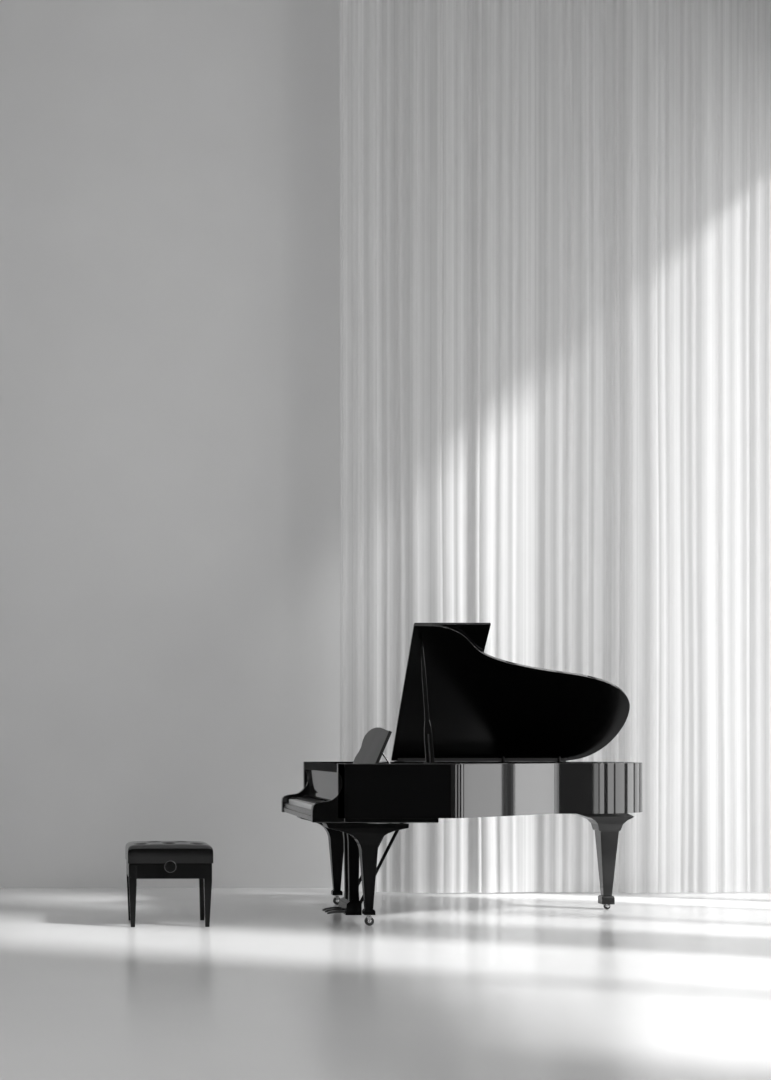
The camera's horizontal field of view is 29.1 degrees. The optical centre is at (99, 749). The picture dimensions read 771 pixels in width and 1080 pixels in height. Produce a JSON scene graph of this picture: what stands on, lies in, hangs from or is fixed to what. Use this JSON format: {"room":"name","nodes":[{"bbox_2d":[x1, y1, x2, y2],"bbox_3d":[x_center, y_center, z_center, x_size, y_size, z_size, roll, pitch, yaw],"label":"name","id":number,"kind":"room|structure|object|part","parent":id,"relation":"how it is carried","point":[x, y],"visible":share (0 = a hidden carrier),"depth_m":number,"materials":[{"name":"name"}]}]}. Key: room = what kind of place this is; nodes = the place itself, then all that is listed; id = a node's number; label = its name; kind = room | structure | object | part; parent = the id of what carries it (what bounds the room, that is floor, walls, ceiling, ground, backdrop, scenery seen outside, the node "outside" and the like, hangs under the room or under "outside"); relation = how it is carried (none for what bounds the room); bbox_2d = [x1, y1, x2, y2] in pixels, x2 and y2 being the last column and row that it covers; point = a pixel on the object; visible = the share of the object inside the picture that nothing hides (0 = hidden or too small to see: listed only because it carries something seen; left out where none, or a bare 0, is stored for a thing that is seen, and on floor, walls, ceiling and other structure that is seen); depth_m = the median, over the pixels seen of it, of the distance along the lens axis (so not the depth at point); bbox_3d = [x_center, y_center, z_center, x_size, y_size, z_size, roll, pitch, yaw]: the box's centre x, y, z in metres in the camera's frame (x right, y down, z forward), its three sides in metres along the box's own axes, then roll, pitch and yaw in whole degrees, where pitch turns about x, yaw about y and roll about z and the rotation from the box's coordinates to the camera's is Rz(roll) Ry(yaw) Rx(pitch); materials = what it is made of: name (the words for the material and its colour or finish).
{"room":"music room","nodes":[
{"label":"music room","id":0,"kind":"room"},
{"bbox_2d":[0,0,339,887],"bbox_3d":[0.550,-2.717,11.345,10.800,7.600,0.250,0,0,0],"label":"wall","id":1,"kind":"structure","parent":0,"point":[170,169],"depth_m":11.22,"materials":[{"name":"grey paint"}]},
{"bbox_2d":[0,888,770,1079],"bbox_3d":[0.550,1.183,4.010,10.800,0.200,14.920,0,0,0],"label":"floor","id":2,"kind":"structure","parent":0,"point":[465,985],"depth_m":6.55,"materials":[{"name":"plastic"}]},
{"bbox_2d":[125,841,212,926],"bbox_3d":[0.427,0.826,8.915,0.522,0.513,0.421,0,0,-1],"label":"piano bench","id":3,"kind":"object","parent":2,"relation":"on","point":[144,859],"visible":1,"depth_m":8.73,"materials":[{"name":"black paint"}]},
{"bbox_3d":[0.193,0.891,9.090,0.048,0.384,0.048,0,0,-1],"label":"leg","id":4,"kind":"part","parent":3,"relation":"part of","materials":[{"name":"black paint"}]},
{"bbox_3d":[0.200,0.891,8.750,0.048,0.384,0.048,0,0,-1],"label":"leg","id":5,"kind":"part","parent":3,"relation":"part of","materials":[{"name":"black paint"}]},
{"bbox_2d":[125,841,212,863],"bbox_3d":[0.427,0.631,8.925,0.522,0.123,0.401,0,0,-1],"label":"cushion","id":6,"kind":"object","parent":3,"relation":"on","point":[136,852],"depth_m":8.73,"materials":[{"name":"black leather"}]},
{"bbox_3d":[0.428,0.711,8.721,0.068,0.068,0.032,0,0,-1],"label":"adjusting knob","id":7,"kind":"part","parent":3,"relation":"part of","materials":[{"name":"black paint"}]},
{"bbox_3d":[0.653,0.891,9.100,0.048,0.384,0.048,0,0,-1],"label":"leg","id":8,"kind":"part","parent":3,"relation":"part of","materials":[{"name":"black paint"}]},
{"bbox_3d":[0.660,0.891,8.760,0.048,0.384,0.048,0,0,-1],"label":"leg","id":9,"kind":"part","parent":3,"relation":"part of","materials":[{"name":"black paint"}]},
{"bbox_2d":[281,623,642,925],"bbox_3d":[2.490,0.135,9.484,2.390,1.897,1.529,0,0,0],"label":"grand piano","id":10,"kind":"object","parent":2,"relation":"on","point":[478,733],"visible":1,"depth_m":9.39,"materials":[{"name":"black paint"}]},
{"bbox_3d":[1.395,0.263,10.193,0.199,0.360,0.055,0,0,0],"label":"arm","id":11,"kind":"part","parent":10,"relation":"part of","materials":[{"name":"black paint"}]},
{"bbox_3d":[1.635,0.718,10.010,0.505,0.537,0.180,0,0,0],"label":"leg","id":12,"kind":"part","parent":10,"relation":"part of","materials":[{"name":"black paint"}]},
{"bbox_3d":[1.468,0.112,9.470,0.027,0.053,1.388,0,0,0],"label":"stretcher rail","id":13,"kind":"part","parent":10,"relation":"part of","materials":[{"name":"black wood"}]},
{"bbox_3d":[1.395,0.263,8.748,0.199,0.360,0.055,0,0,0],"label":"arm","id":14,"kind":"part","parent":10,"relation":"part of","materials":[{"name":"black paint"}]},
{"bbox_3d":[1.615,0.703,9.260,0.108,0.520,0.079,0,0,0],"label":"lyre post","id":15,"kind":"part","parent":10,"relation":"part of","materials":[{"name":"black paint"}]},
{"bbox_3d":[1.615,0.703,9.110,0.108,0.520,0.079,0,0,0],"label":"lyre post","id":16,"kind":"part","parent":10,"relation":"part of","materials":[{"name":"black paint"}]},
{"bbox_3d":[1.635,0.718,8.820,0.505,0.537,0.180,0,0,0],"label":"leg","id":17,"kind":"part","parent":10,"relation":"part of","materials":[{"name":"black paint"}]},
{"bbox_3d":[2.722,0.070,10.191,1.197,0.026,0.014,0,0,0],"label":"hinge rail","id":18,"kind":"part","parent":10,"relation":"part of","materials":[{"name":"black wood"}]},
{"bbox_3d":[2.815,-0.363,9.673,1.630,0.880,1.128,0,0,0],"label":"lid","id":19,"kind":"part","parent":10,"relation":"part of","materials":[{"name":"black paint"}]},
{"bbox_3d":[3.397,0.710,9.730,0.406,0.572,0.200,0,0,0],"label":"leg","id":20,"kind":"part","parent":10,"relation":"part of","materials":[{"name":"black paint"}]},
{"bbox_3d":[0.550,-6.617,4.010,10.800,0.200,14.920,0,0,0],"label":"ceiling","id":21,"kind":"structure","parent":0,"visible":0},
{"bbox_2d":[339,0,770,892],"bbox_3d":[3.678,-2.723,10.751,3.843,7.588,0.102,0,0,0],"label":"sheer curtain","id":22,"kind":"object","parent":21,"relation":"hanging from","point":[555,215],"visible":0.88,"depth_m":10.76,"materials":[{"name":"white fabric"}]}
]}

